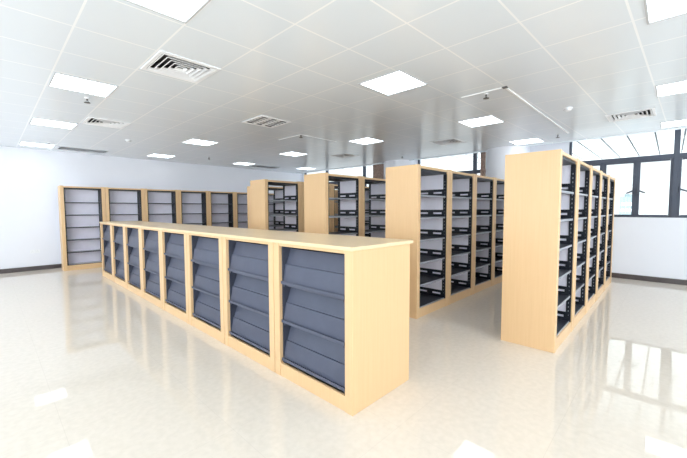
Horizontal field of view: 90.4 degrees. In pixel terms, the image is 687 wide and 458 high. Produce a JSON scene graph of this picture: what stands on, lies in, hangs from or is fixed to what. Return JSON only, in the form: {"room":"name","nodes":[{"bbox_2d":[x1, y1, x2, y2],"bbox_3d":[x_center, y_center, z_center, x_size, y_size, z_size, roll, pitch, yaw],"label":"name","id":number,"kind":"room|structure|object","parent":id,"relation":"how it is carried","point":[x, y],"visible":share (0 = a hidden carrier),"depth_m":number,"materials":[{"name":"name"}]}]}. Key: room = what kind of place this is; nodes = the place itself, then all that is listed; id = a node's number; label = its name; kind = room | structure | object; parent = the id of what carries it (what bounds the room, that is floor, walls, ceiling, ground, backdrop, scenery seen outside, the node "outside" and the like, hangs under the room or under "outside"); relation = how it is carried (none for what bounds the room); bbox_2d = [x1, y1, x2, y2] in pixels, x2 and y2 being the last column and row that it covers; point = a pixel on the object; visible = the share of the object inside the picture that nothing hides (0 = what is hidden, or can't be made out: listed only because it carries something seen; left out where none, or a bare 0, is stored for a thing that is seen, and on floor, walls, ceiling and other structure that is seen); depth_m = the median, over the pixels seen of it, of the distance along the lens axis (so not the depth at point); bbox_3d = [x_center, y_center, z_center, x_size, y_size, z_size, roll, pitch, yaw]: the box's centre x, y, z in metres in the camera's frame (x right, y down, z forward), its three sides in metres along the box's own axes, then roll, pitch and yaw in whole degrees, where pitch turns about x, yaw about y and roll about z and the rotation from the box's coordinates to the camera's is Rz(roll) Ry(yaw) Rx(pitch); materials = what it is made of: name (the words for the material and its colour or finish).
{"room":"library","nodes":[
{"label":"library","id":0,"kind":"room"},
{"bbox_2d":[0,146,301,268],"bbox_3d":[-5.953,-0.735,10.349,0.150,3.300,12.250,3,5,44],"label":"wall","id":1,"kind":"structure","parent":0,"point":[30,179],"depth_m":8.75,"materials":[{"name":"white paint"}]},
{"bbox_2d":[0,264,61,273],"bbox_3d":[-5.887,0.863,10.383,0.020,0.105,11.950,3,5,44],"label":"baseboard","id":2,"kind":"structure","parent":1,"relation":"attached to","point":[32,268],"depth_m":8.44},
{"bbox_2d":[0,0,686,173],"bbox_3d":[-0.271,-1.978,4.821,15.900,0.450,12.250,3,5,44],"label":"ceiling","id":3,"kind":"structure","parent":0,"point":[302,63],"depth_m":3.83,"materials":[{"name":"metal"}]},
{"bbox_2d":[19,141,55,147],"bbox_3d":[-7.066,-1.970,7.880,0.600,0.071,0.600,3,5,44],"label":"ceiling light","id":4,"kind":"object","parent":3,"relation":"attached to","point":[21,142],"visible":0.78,"depth_m":7.84,"materials":[{"name":"white plastic"}]},
{"bbox_2d":[29,117,77,129],"bbox_3d":[-5.051,-1.863,5.953,0.600,0.071,0.600,3,5,44],"label":"ceiling light","id":5,"kind":"object","parent":3,"relation":"attached to","point":[34,121],"visible":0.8,"depth_m":5.94,"materials":[{"name":"white plastic"}]},
{"bbox_2d":[57,146,108,153],"bbox_3d":[-6.536,-1.996,8.577,0.480,0.040,1.000,3,5,44],"label":"ceiling vent","id":6,"kind":"object","parent":3,"relation":"in","point":[59,147],"visible":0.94,"depth_m":8.63,"materials":[{"name":"grey metal"}]},
{"bbox_2d":[48,72,118,97],"bbox_3d":[-3.159,-1.764,4.144,0.600,0.071,0.600,3,5,44],"label":"ceiling light","id":7,"kind":"object","parent":3,"relation":"attached to","point":[58,80],"visible":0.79,"depth_m":4.13,"materials":[{"name":"glowing white diffuser panel"},{"name":"white metal"}]},
{"bbox_2d":[82,116,130,128],"bbox_3d":[-4.109,-1.882,5.908,0.600,0.112,0.600,3,5,44],"label":"ceiling vent","id":8,"kind":"object","parent":3,"relation":"in","point":[89,120],"visible":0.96,"depth_m":5.93,"materials":[{"name":"white metal"}]},
{"bbox_2d":[147,153,174,157],"bbox_3d":[-5.093,-2.073,9.546,0.600,0.071,0.600,3,5,44],"label":"ceiling light","id":9,"kind":"object","parent":3,"relation":"attached to","point":[153,154],"visible":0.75,"depth_m":9.48,"materials":[{"name":"white plastic"}]},
{"bbox_2d":[124,0,210,23],"bbox_3d":[-1.259,-1.664,2.327,0.600,0.071,0.600,3,5,44],"label":"ceiling light","id":10,"kind":"object","parent":3,"relation":"attached to","point":[183,11],"visible":1,"depth_m":2.53,"materials":[{"name":"glowing white diffuser panel"},{"name":"white metal"}]},
{"bbox_2d":[141,50,220,83],"bbox_3d":[-1.733,-1.757,3.636,0.600,0.112,0.600,3,5,44],"label":"ceiling vent","id":11,"kind":"object","parent":3,"relation":"in","point":[163,63],"visible":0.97,"depth_m":3.67,"materials":[{"name":"white metal"}]},
{"bbox_2d":[181,139,218,145],"bbox_3d":[-3.206,-1.968,7.645,0.600,0.071,0.600,3,5,44],"label":"ceiling light","id":12,"kind":"object","parent":3,"relation":"attached to","point":[191,141],"visible":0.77,"depth_m":7.66,"materials":[{"name":"white plastic"}]},
{"bbox_2d":[243,115,290,127],"bbox_3d":[-1.322,-1.854,5.871,0.600,0.042,0.600,3,5,44],"label":"ceiling vent","id":13,"kind":"object","parent":3,"relation":"in","point":[264,121],"visible":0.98,"depth_m":5.89,"materials":[{"name":"white metal"}]},
{"bbox_2d":[280,151,307,156],"bbox_3d":[-1.361,-2.070,9.294,0.600,0.071,0.600,3,5,44],"label":"ceiling light","id":14,"kind":"object","parent":3,"relation":"attached to","point":[291,153],"visible":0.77,"depth_m":9.36,"materials":[{"name":"white plastic"}]},
{"bbox_2d":[282,152,305,155],"bbox_3d":[-1.361,-2.044,9.295,0.568,0.005,0.568,3,5,44],"label":"diffuser","id":15,"kind":"object","parent":14,"relation":"attached to","point":[287,153],"depth_m":9.37,"materials":[{"name":"white plastic"}]},
{"bbox_2d":[330,153,357,157],"bbox_3d":[0.019,-2.111,9.605,0.600,0.112,0.600,3,5,44],"label":"ceiling vent","id":16,"kind":"object","parent":3,"relation":"in","point":[344,155],"visible":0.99,"depth_m":9.57,"materials":[{"name":"white metal"}]},
{"bbox_2d":[348,137,384,144],"bbox_3d":[0.502,-1.974,7.554,0.600,0.071,0.600,3,5,44],"label":"ceiling light","id":17,"kind":"object","parent":3,"relation":"attached to","point":[364,141],"visible":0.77,"depth_m":7.60,"materials":[{"name":"white plastic"}]},
{"bbox_2d":[350,138,381,143],"bbox_3d":[0.502,-1.948,7.556,0.568,0.005,0.568,3,5,44],"label":"diffuser","id":18,"kind":"object","parent":17,"relation":"attached to","point":[363,140],"depth_m":7.60,"materials":[{"name":"white plastic"}]},
{"bbox_2d":[373,164,383,178],"bbox_3d":[1.201,-0.832,11.614,0.470,3.300,0.063,3,5,44],"label":"curtain","id":19,"kind":"object","parent":3,"relation":"hanging from","point":[378,170],"visible":0.02,"depth_m":11.54,"materials":[{"name":"brown fabric"}]},
{"bbox_2d":[358,70,427,95],"bbox_3d":[0.598,-1.773,4.104,0.600,0.071,0.600,3,5,44],"label":"ceiling light","id":20,"kind":"object","parent":3,"relation":"attached to","point":[398,81],"visible":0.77,"depth_m":4.09,"materials":[{"name":"white plastic"}]},
{"bbox_2d":[430,138,464,145],"bbox_3d":[2.345,-2.005,7.670,0.600,0.112,0.600,3,5,44],"label":"ceiling vent","id":21,"kind":"object","parent":3,"relation":"in","point":[452,140],"visible":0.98,"depth_m":7.70,"materials":[{"name":"white metal"}]},
{"bbox_2d":[457,115,504,127],"bbox_3d":[2.376,-1.884,5.900,0.600,0.071,0.600,3,5,44],"label":"ceiling light","id":22,"kind":"object","parent":3,"relation":"attached to","point":[486,120],"visible":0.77,"depth_m":5.89,"materials":[{"name":"white plastic"}]},
{"bbox_2d":[480,152,485,175],"bbox_3d":[3.739,-0.698,9.186,0.130,3.300,0.064,3,5,44],"label":"curtain","id":23,"kind":"object","parent":3,"relation":"hanging from","point":[483,154],"visible":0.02,"depth_m":9.12,"materials":[{"name":"brown fabric"}]},
{"bbox_2d":[461,88,567,133],"bbox_3d":[3.039,-1.841,5.704,0.571,0.008,3.611,3,5,44],"label":"trim","id":24,"kind":"structure","parent":3,"relation":"attached to","point":[509,90],"depth_m":4.68,"materials":[{"name":"white metal"}]},
{"bbox_2d":[508,138,544,144],"bbox_3d":[4.106,-1.992,7.660,0.600,0.071,0.600,3,5,44],"label":"ceiling light","id":25,"kind":"object","parent":3,"relation":"attached to","point":[532,140],"visible":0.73,"depth_m":7.66,"materials":[{"name":"white plastic"}]},
{"bbox_2d":[605,108,655,121],"bbox_3d":[4.641,-1.887,5.516,0.600,0.112,0.600,3,5,44],"label":"ceiling vent","id":26,"kind":"object","parent":3,"relation":"in","point":[649,112],"visible":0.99,"depth_m":5.55,"materials":[{"name":"white metal"}]},
{"bbox_2d":[644,0,686,24],"bbox_3d":[2.488,-1.678,2.365,0.600,0.071,0.600,3,5,44],"label":"ceiling light","id":27,"kind":"object","parent":3,"relation":"attached to","point":[655,10],"visible":1,"depth_m":2.58,"materials":[{"name":"white plastic"}]},
{"bbox_2d":[655,80,686,97],"bbox_3d":[4.252,-1.791,4.203,0.600,0.071,0.600,3,5,44],"label":"ceiling light","id":28,"kind":"object","parent":3,"relation":"attached to","point":[679,87],"visible":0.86,"depth_m":4.30,"materials":[{"name":"white plastic"}]},
{"bbox_2d":[660,119,686,128],"bbox_3d":[5.981,-1.901,6.005,0.600,0.071,0.600,3,5,44],"label":"ceiling light","id":29,"kind":"object","parent":3,"relation":"attached to","point":[683,122],"visible":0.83,"depth_m":6.08,"materials":[{"name":"white plastic"}]},
{"bbox_2d":[0,267,686,457],"bbox_3d":[-0.261,1.271,5.010,15.900,0.120,12.250,3,5,44],"label":"floor","id":30,"kind":"structure","parent":0,"point":[90,367],"depth_m":2.86,"materials":[{"name":"beige tile"}]},
{"bbox_2d":[58,185,105,270],"bbox_3d":[-6.662,-0.036,8.756,0.320,2.093,0.916,3,5,44],"label":"bookcase","id":31,"kind":"object","parent":30,"relation":"on","point":[81,209],"visible":0.88,"depth_m":8.79,"materials":[{"name":"brown wood"}]},
{"bbox_2d":[63,187,100,189],"bbox_3d":[-6.665,-1.020,8.698,0.280,0.029,0.764,3,5,44],"label":"panel","id":32,"kind":"object","parent":31,"relation":"on","point":[64,188],"depth_m":8.66,"materials":[{"name":"beige wood"}]},
{"bbox_2d":[100,223,112,280],"bbox_3d":[-4.910,0.466,7.702,0.960,1.203,0.736,3,5,44],"label":"display cabinet","id":33,"kind":"object","parent":30,"relation":"on","point":[105,229],"visible":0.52,"depth_m":7.66,"materials":[{"name":"brown wood"}]},
{"bbox_2d":[104,226,109,239],"bbox_3d":[-5.108,0.082,7.473,0.776,0.294,0.095,3,5,44],"label":"shelf","id":34,"kind":"object","parent":33,"relation":"attached to","point":[106,228],"depth_m":7.60,"materials":[{"name":"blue metal"}]},
{"bbox_2d":[104,241,110,255],"bbox_3d":[-5.107,0.428,7.494,0.776,0.294,0.095,3,5,44],"label":"shelf","id":35,"kind":"object","parent":33,"relation":"attached to","point":[107,244],"depth_m":7.63,"materials":[{"name":"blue metal"}]},
{"bbox_2d":[105,257,111,271],"bbox_3d":[-5.106,0.775,7.514,0.776,0.294,0.095,3,5,44],"label":"shelf","id":36,"kind":"object","parent":33,"relation":"attached to","point":[108,260],"depth_m":7.62,"materials":[{"name":"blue metal"}]},
{"bbox_2d":[111,224,125,287],"bbox_3d":[-4.213,0.503,7.035,0.960,1.203,0.736,3,5,44],"label":"display cabinet","id":37,"kind":"object","parent":30,"relation":"on","point":[117,231],"visible":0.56,"depth_m":6.97,"materials":[{"name":"brown wood"}]},
{"bbox_2d":[115,227,122,242],"bbox_3d":[-4.411,0.119,6.806,0.776,0.294,0.095,3,5,44],"label":"shelf","id":38,"kind":"object","parent":37,"relation":"attached to","point":[118,230],"depth_m":6.91,"materials":[{"name":"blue metal"}]},
{"bbox_2d":[115,244,123,260],"bbox_3d":[-4.410,0.465,6.827,0.776,0.294,0.095,3,5,44],"label":"shelf","id":39,"kind":"object","parent":37,"relation":"attached to","point":[119,248],"depth_m":6.94,"materials":[{"name":"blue metal"}]},
{"bbox_2d":[116,261,124,278],"bbox_3d":[-4.409,0.811,6.847,0.776,0.294,0.095,3,5,44],"label":"shelf","id":40,"kind":"object","parent":37,"relation":"attached to","point":[120,266],"depth_m":6.93,"materials":[{"name":"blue metal"}]},
{"bbox_2d":[105,187,144,221],"bbox_3d":[-6.024,-0.076,9.421,0.320,2.093,0.916,3,5,44],"label":"bookcase","id":41,"kind":"object","parent":30,"relation":"on","point":[122,204],"visible":0.42,"depth_m":9.48,"materials":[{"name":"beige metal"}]},
{"bbox_2d":[109,189,140,190],"bbox_3d":[-6.027,-1.061,9.363,0.280,0.029,0.764,3,5,44],"label":"panel","id":42,"kind":"object","parent":41,"relation":"on","point":[109,189],"depth_m":9.26,"materials":[{"name":"beige wood"}]},
{"bbox_2d":[124,226,141,297],"bbox_3d":[-3.515,0.540,6.368,0.960,1.203,0.736,3,5,44],"label":"display cabinet","id":43,"kind":"object","parent":30,"relation":"on","point":[131,234],"visible":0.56,"depth_m":6.28,"materials":[{"name":"brown wood"}]},
{"bbox_2d":[128,229,138,246],"bbox_3d":[-3.713,0.155,6.139,0.776,0.294,0.095,3,5,44],"label":"shelf","id":44,"kind":"object","parent":43,"relation":"attached to","point":[133,234],"depth_m":6.24,"materials":[{"name":"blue metal"}]},
{"bbox_2d":[129,247,139,266],"bbox_3d":[-3.712,0.502,6.160,0.776,0.294,0.095,3,5,44],"label":"shelf","id":45,"kind":"object","parent":43,"relation":"attached to","point":[134,253],"depth_m":6.24,"materials":[{"name":"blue metal"}]},
{"bbox_2d":[130,266,139,285],"bbox_3d":[-3.711,0.848,6.180,0.776,0.294,0.095,3,5,44],"label":"shelf","id":46,"kind":"object","parent":43,"relation":"attached to","point":[134,271],"depth_m":6.26,"materials":[{"name":"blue metal"}]},
{"bbox_2d":[140,228,162,308],"bbox_3d":[-2.818,0.576,5.701,0.960,1.203,0.736,3,5,44],"label":"display cabinet","id":47,"kind":"object","parent":30,"relation":"on","point":[150,244],"visible":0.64,"depth_m":5.58,"materials":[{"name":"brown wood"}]},
{"bbox_2d":[145,231,158,250],"bbox_3d":[-3.016,0.192,5.473,0.776,0.294,0.095,3,5,44],"label":"shelf","id":48,"kind":"object","parent":47,"relation":"attached to","point":[151,237],"depth_m":5.55,"materials":[{"name":"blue metal"}]},
{"bbox_2d":[145,252,159,273],"bbox_3d":[-3.015,0.538,5.493,0.776,0.294,0.095,3,5,44],"label":"shelf","id":49,"kind":"object","parent":47,"relation":"attached to","point":[151,258],"depth_m":5.57,"materials":[{"name":"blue metal"}]},
{"bbox_2d":[146,273,159,295],"bbox_3d":[-3.014,0.885,5.513,0.776,0.294,0.095,3,5,44],"label":"shelf","id":50,"kind":"object","parent":47,"relation":"attached to","point":[152,280],"depth_m":5.58,"materials":[{"name":"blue metal"}]},
{"bbox_2d":[144,189,178,223],"bbox_3d":[-5.386,-0.117,10.086,0.320,2.093,0.916,3,5,44],"label":"bookcase","id":51,"kind":"object","parent":30,"relation":"on","point":[160,205],"visible":0.44,"depth_m":10.17,"materials":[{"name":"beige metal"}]},
{"bbox_2d":[147,190,174,192],"bbox_3d":[-5.389,-1.101,10.028,0.280,0.029,0.764,3,5,44],"label":"panel","id":52,"kind":"object","parent":51,"relation":"on","point":[148,191],"depth_m":9.99,"materials":[{"name":"beige wood"}]},
{"bbox_2d":[160,230,188,323],"bbox_3d":[-2.120,0.613,5.034,0.960,1.203,0.736,3,5,44],"label":"display cabinet","id":53,"kind":"object","parent":30,"relation":"on","point":[174,271],"visible":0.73,"depth_m":4.89,"materials":[{"name":"brown wood"}]},
{"bbox_2d":[166,233,184,257],"bbox_3d":[-2.318,0.229,4.805,0.776,0.294,0.095,3,5,44],"label":"shelf","id":54,"kind":"object","parent":53,"relation":"attached to","point":[174,242],"depth_m":4.86,"materials":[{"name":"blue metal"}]},
{"bbox_2d":[166,257,184,282],"bbox_3d":[-2.317,0.575,4.826,0.776,0.294,0.095,3,5,44],"label":"shelf","id":55,"kind":"object","parent":53,"relation":"attached to","point":[175,267],"depth_m":4.88,"materials":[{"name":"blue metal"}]},
{"bbox_2d":[167,281,185,308],"bbox_3d":[-2.316,0.922,4.846,0.776,0.294,0.095,3,5,44],"label":"shelf","id":56,"kind":"object","parent":53,"relation":"attached to","point":[176,292],"depth_m":4.89,"materials":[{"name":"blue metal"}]},
{"bbox_2d":[178,190,208,225],"bbox_3d":[-4.748,-0.158,10.751,0.320,2.093,0.916,3,5,44],"label":"bookcase","id":57,"kind":"object","parent":30,"relation":"on","point":[193,205],"visible":0.5,"depth_m":10.85,"materials":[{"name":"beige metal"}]},
{"bbox_2d":[186,233,224,343],"bbox_3d":[-1.423,0.650,4.367,0.960,1.203,0.736,3,5,44],"label":"display cabinet","id":58,"kind":"object","parent":30,"relation":"on","point":[204,252],"visible":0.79,"depth_m":4.19,"materials":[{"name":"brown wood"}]},
{"bbox_2d":[193,237,218,265],"bbox_3d":[-1.621,0.266,4.138,0.776,0.294,0.095,3,5,44],"label":"shelf","id":59,"kind":"object","parent":58,"relation":"attached to","point":[205,250],"depth_m":4.17,"materials":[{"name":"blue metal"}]},
{"bbox_2d":[194,264,219,295],"bbox_3d":[-1.620,0.612,4.159,0.776,0.294,0.095,3,5,44],"label":"shelf","id":60,"kind":"object","parent":58,"relation":"attached to","point":[206,278],"depth_m":4.18,"materials":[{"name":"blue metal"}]},
{"bbox_2d":[194,292,220,325],"bbox_3d":[-1.619,0.958,4.179,0.776,0.294,0.095,3,5,44],"label":"shelf","id":61,"kind":"object","parent":58,"relation":"attached to","point":[206,306],"depth_m":4.21,"materials":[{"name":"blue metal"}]},
{"bbox_2d":[208,191,235,227],"bbox_3d":[-4.110,-0.199,11.416,0.320,2.093,0.916,3,5,44],"label":"bookcase","id":62,"kind":"object","parent":30,"relation":"on","point":[221,204],"visible":0.44,"depth_m":11.54,"materials":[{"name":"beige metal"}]},
{"bbox_2d":[235,192,247,227],"bbox_3d":[-3.472,-0.240,12.081,0.320,2.093,0.916,3,5,44],"label":"bookcase","id":63,"kind":"object","parent":30,"relation":"on","point":[241,216],"visible":0.19,"depth_m":12.07,"materials":[{"name":"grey metal"}]},
{"bbox_2d":[222,237,274,371],"bbox_3d":[-0.725,0.686,3.700,0.960,1.203,0.736,3,5,44],"label":"display cabinet","id":64,"kind":"object","parent":30,"relation":"on","point":[248,265],"visible":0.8,"depth_m":3.49,"materials":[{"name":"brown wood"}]},
{"bbox_2d":[230,242,268,277],"bbox_3d":[-0.923,0.302,3.471,0.776,0.294,0.095,3,5,44],"label":"shelf","id":65,"kind":"object","parent":64,"relation":"attached to","point":[249,259],"depth_m":3.48,"materials":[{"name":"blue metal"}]},
{"bbox_2d":[231,274,268,313],"bbox_3d":[-0.922,0.649,3.492,0.776,0.294,0.095,3,5,44],"label":"shelf","id":66,"kind":"object","parent":64,"relation":"attached to","point":[251,293],"depth_m":3.49,"materials":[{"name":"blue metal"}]},
{"bbox_2d":[231,306,269,349],"bbox_3d":[-0.921,0.995,3.512,0.776,0.294,0.095,3,5,44],"label":"shelf","id":67,"kind":"object","parent":64,"relation":"attached to","point":[251,327],"depth_m":3.52,"materials":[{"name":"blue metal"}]},
{"bbox_2d":[247,186,282,228],"bbox_3d":[-1.998,-0.069,9.082,0.535,2.093,0.916,3,5,44],"label":"bookcase","id":68,"kind":"object","parent":30,"relation":"on","point":[278,191],"visible":0.16,"depth_m":9.24,"materials":[{"name":"brown wood"}]},
{"bbox_2d":[269,193,273,228],"bbox_3d":[-2.834,-0.280,12.746,0.320,2.093,0.916,3,5,44],"label":"bookcase","id":69,"kind":"object","parent":30,"relation":"on","point":[271,196],"visible":0.08,"depth_m":13.00,"materials":[{"name":"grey metal"}]},
{"bbox_2d":[250,179,301,231],"bbox_3d":[-1.421,0.035,7.272,0.535,2.093,0.916,3,5,44],"label":"bookcase","id":70,"kind":"object","parent":30,"relation":"on","point":[259,189],"visible":0.4,"depth_m":7.08,"materials":[{"name":"brown wood"}]},
{"bbox_2d":[268,182,297,185],"bbox_3d":[-1.424,-0.950,7.215,0.495,0.029,0.764,3,5,44],"label":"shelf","id":71,"kind":"object","parent":70,"relation":"on","point":[269,183],"depth_m":7.15,"materials":[{"name":"grey metal"}]},
{"bbox_2d":[301,182,331,231],"bbox_3d":[-0.782,-0.006,7.939,0.535,2.093,0.916,3,5,44],"label":"bookcase","id":72,"kind":"object","parent":30,"relation":"on","point":[302,183],"visible":0.04,"depth_m":7.45,"materials":[{"name":"brown wood"}]},
{"bbox_2d":[304,173,361,235],"bbox_3d":[-0.172,0.099,6.106,0.535,2.093,0.916,3,5,44],"label":"bookcase","id":73,"kind":"object","parent":30,"relation":"on","point":[316,186],"visible":0.48,"depth_m":5.90,"materials":[{"name":"brown wood"}]},
{"bbox_2d":[328,176,357,181],"bbox_3d":[-0.175,-0.886,6.048,0.495,0.029,0.764,3,5,44],"label":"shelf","id":74,"kind":"object","parent":73,"relation":"on","point":[331,178],"depth_m":5.99,"materials":[{"name":"grey metal"}]},
{"bbox_2d":[332,184,337,231],"bbox_3d":[-0.143,-0.047,8.605,0.535,2.093,0.916,3,5,44],"label":"bookcase","id":75,"kind":"object","parent":30,"relation":"on","point":[334,186],"visible":0.09,"depth_m":8.11,"materials":[{"name":"brown wood"}]},
{"bbox_2d":[335,190,336,231],"bbox_3d":[-0.719,-0.151,10.414,0.535,2.093,0.916,3,5,44],"label":"bookcase","id":76,"kind":"object","parent":30,"relation":"on","point":[335,190],"visible":0.02,"depth_m":10.52,"materials":[{"name":"brown wood"}]},
{"bbox_2d":[273,243,409,415],"bbox_3d":[-0.028,0.723,3.033,0.960,1.203,0.736,3,5,44],"label":"display cabinet","id":77,"kind":"object","parent":30,"relation":"on","point":[342,317],"visible":0.89,"depth_m":2.73,"materials":[{"name":"brown wood"}]},
{"bbox_2d":[99,221,412,250],"bbox_3d":[-2.464,-0.021,5.341,7.748,0.028,0.783,3,5,44],"label":"countertop","id":78,"kind":"structure","parent":77,"relation":"on","point":[329,241],"depth_m":3.37,"materials":[{"name":"brown wood"}]},
{"bbox_2d":[283,249,344,295],"bbox_3d":[-0.226,0.339,2.804,0.776,0.294,0.095,3,5,44],"label":"shelf","id":79,"kind":"object","parent":77,"relation":"attached to","point":[321,271],"depth_m":2.80,"materials":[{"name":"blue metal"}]},
{"bbox_2d":[284,287,344,341],"bbox_3d":[-0.225,0.685,2.825,0.776,0.294,0.095,3,5,44],"label":"shelf","id":80,"kind":"object","parent":77,"relation":"attached to","point":[316,312],"depth_m":2.81,"materials":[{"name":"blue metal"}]},
{"bbox_2d":[284,326,344,386],"bbox_3d":[-0.224,1.032,2.845,0.776,0.294,0.095,3,5,44],"label":"shelf","id":81,"kind":"object","parent":77,"relation":"attached to","point":[325,358],"depth_m":2.84,"materials":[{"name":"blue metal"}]},
{"bbox_2d":[365,187,368,236],"bbox_3d":[0.496,-0.088,9.271,0.535,2.093,0.916,3,5,44],"label":"bookcase","id":82,"kind":"object","parent":30,"relation":"on","point":[366,188],"visible":0.02,"depth_m":9.59,"materials":[{"name":"brown wood"}]},
{"bbox_2d":[362,176,385,237],"bbox_3d":[0.467,0.058,6.772,0.535,2.093,0.916,3,5,44],"label":"bookcase","id":83,"kind":"object","parent":30,"relation":"on","point":[377,187],"visible":0.27,"depth_m":6.96,"materials":[{"name":"brown wood"}]},
{"bbox_2d":[365,179,385,183],"bbox_3d":[0.464,-0.926,6.715,0.495,0.029,0.764,3,5,44],"label":"shelf","id":84,"kind":"object","parent":83,"relation":"on","point":[367,181],"depth_m":6.64,"materials":[{"name":"grey metal"}]},
{"bbox_2d":[385,164,449,318],"bbox_3d":[1.115,0.153,5.103,0.535,2.093,0.916,3,5,44],"label":"bookcase","id":85,"kind":"object","parent":30,"relation":"on","point":[417,199],"visible":0.85,"depth_m":4.94,"materials":[{"name":"brown wood"}]},
{"bbox_2d":[421,168,446,175],"bbox_3d":[1.112,-0.831,5.045,0.495,0.029,0.764,3,5,44],"label":"shelf","id":86,"kind":"object","parent":85,"relation":"on","point":[424,171],"depth_m":5.01,"materials":[{"name":"grey metal"}]},
{"bbox_2d":[448,170,474,304],"bbox_3d":[1.755,0.112,5.769,0.535,2.093,0.916,3,5,44],"label":"bookcase","id":87,"kind":"object","parent":30,"relation":"on","point":[462,185],"visible":0.53,"depth_m":5.90,"materials":[{"name":"brown wood"}]},
{"bbox_2d":[473,174,494,293],"bbox_3d":[2.394,0.071,6.435,0.535,2.093,0.916,3,5,44],"label":"bookcase","id":88,"kind":"object","parent":30,"relation":"on","point":[484,186],"visible":0.47,"depth_m":6.56,"materials":[{"name":"brown wood"}]},
{"bbox_2d":[493,178,504,285],"bbox_3d":[3.033,0.031,7.101,0.535,2.093,0.916,3,5,44],"label":"bookcase","id":89,"kind":"object","parent":30,"relation":"on","point":[499,183],"visible":0.18,"depth_m":7.26,"materials":[{"name":"brown wood"}]},
{"bbox_2d":[501,149,578,352],"bbox_3d":[2.302,0.214,3.988,0.535,2.093,0.916,3,5,44],"label":"bookcase","id":90,"kind":"object","parent":30,"relation":"on","point":[541,187],"visible":1,"depth_m":3.69,"materials":[{"name":"brown wood"}]},
{"bbox_2d":[562,156,575,164],"bbox_3d":[2.299,-0.770,3.931,0.495,0.029,0.764,3,5,44],"label":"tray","id":91,"kind":"object","parent":90,"relation":"on","point":[566,160],"depth_m":3.84,"materials":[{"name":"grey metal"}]},
{"bbox_2d":[573,159,591,328],"bbox_3d":[2.948,0.173,4.662,0.535,2.093,0.916,3,5,44],"label":"bookcase","id":92,"kind":"object","parent":30,"relation":"on","point":[585,170],"visible":0.33,"depth_m":4.75,"materials":[{"name":"brown wood"}]},
{"bbox_2d":[586,166,601,312],"bbox_3d":[3.594,0.132,5.335,0.535,2.093,0.916,3,5,44],"label":"bookcase","id":93,"kind":"object","parent":30,"relation":"on","point":[596,179],"visible":0.27,"depth_m":5.42,"materials":[{"name":"brown wood"}]},
{"bbox_2d":[597,171,608,298],"bbox_3d":[4.240,0.090,6.008,0.535,2.093,0.916,3,5,44],"label":"bookcase","id":94,"kind":"object","parent":30,"relation":"on","point":[605,178],"visible":0.25,"depth_m":6.09,"materials":[{"name":"brown wood"}]},
{"bbox_2d":[605,175,615,288],"bbox_3d":[4.886,0.049,6.681,0.535,2.093,0.916,3,5,44],"label":"bookcase","id":95,"kind":"object","parent":30,"relation":"on","point":[611,201],"visible":0.26,"depth_m":6.76,"materials":[{"name":"brown wood"}]},
{"bbox_2d":[384,160,414,178],"bbox_3d":[1.791,-0.797,10.995,1.000,3.300,1.000,3,5,44],"label":"wall","id":96,"kind":"structure","parent":0,"point":[391,163],"depth_m":10.50,"materials":[{"name":"white paint"}]},
{"bbox_2d":[302,142,686,279],"bbox_3d":[3.936,-0.705,9.290,15.600,3.300,0.200,3,5,44],"label":"wall","id":97,"kind":"structure","parent":0,"point":[644,246],"depth_m":6.99,"materials":[{"name":"white paint"}]},
{"bbox_2d":[305,166,366,186],"bbox_3d":[-0.035,-1.524,12.990,4.390,1.910,0.086,3,5,44],"label":"window","id":98,"kind":"structure","parent":97,"relation":"in","point":[364,167],"depth_m":12.19,"materials":[{"name":"grey metal"}]},
{"bbox_2d":[418,152,486,173],"bbox_3d":[3.124,-1.358,9.969,2.160,1.910,0.086,3,5,44],"label":"window","id":99,"kind":"structure","parent":97,"relation":"in","point":[475,155],"depth_m":9.42,"materials":[{"name":"grey metal"}]},
{"bbox_2d":[329,129,686,175],"bbox_3d":[6.683,-2.744,11.905,19.000,0.150,7.350,3,5,44],"label":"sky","id":100,"kind":"structure","parent":97,"relation":"attached to","point":[645,144],"depth_m":11.56,"materials":[{"name":"white"}]},
{"bbox_2d":[333,129,686,175],"bbox_3d":[7.932,-2.600,10.714,21.876,0.006,7.350,3,5,44],"label":"trim","id":101,"kind":"structure","parent":97,"relation":"attached to","point":[685,129],"depth_m":11.74,"materials":[{"name":"white metal"}]},
{"bbox_2d":[569,129,686,217],"bbox_3d":[7.141,-1.145,6.101,5.300,1.910,0.125,3,5,44],"label":"window","id":102,"kind":"structure","parent":97,"relation":"in","point":[676,159],"depth_m":6.86,"materials":[{"name":"grey metal"}]},
{"bbox_2d":[611,273,686,284],"bbox_3d":[3.872,0.895,9.296,15.580,0.105,0.020,3,5,44],"label":"baseboard","id":103,"kind":"structure","parent":97,"relation":"attached to","point":[614,275],"depth_m":6.98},
{"bbox_2d":[486,146,529,179],"bbox_3d":[4.167,-0.672,8.723,1.000,3.300,1.000,3,5,44],"label":"column","id":104,"kind":"structure","parent":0,"point":[495,157],"depth_m":8.33,"materials":[{"name":"white paint"}]},
{"label":"outside","id":105,"kind":"structure","parent":0,"visible":0},
{"bbox_2d":[619,194,631,214],"bbox_3d":[153.881,22.689,186.636,5.600,83.000,16.060,3,5,44],"label":"office tower","id":106,"kind":"structure","parent":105,"point":[625,202],"depth_m":179.28,"materials":[{"name":"grey metal"}]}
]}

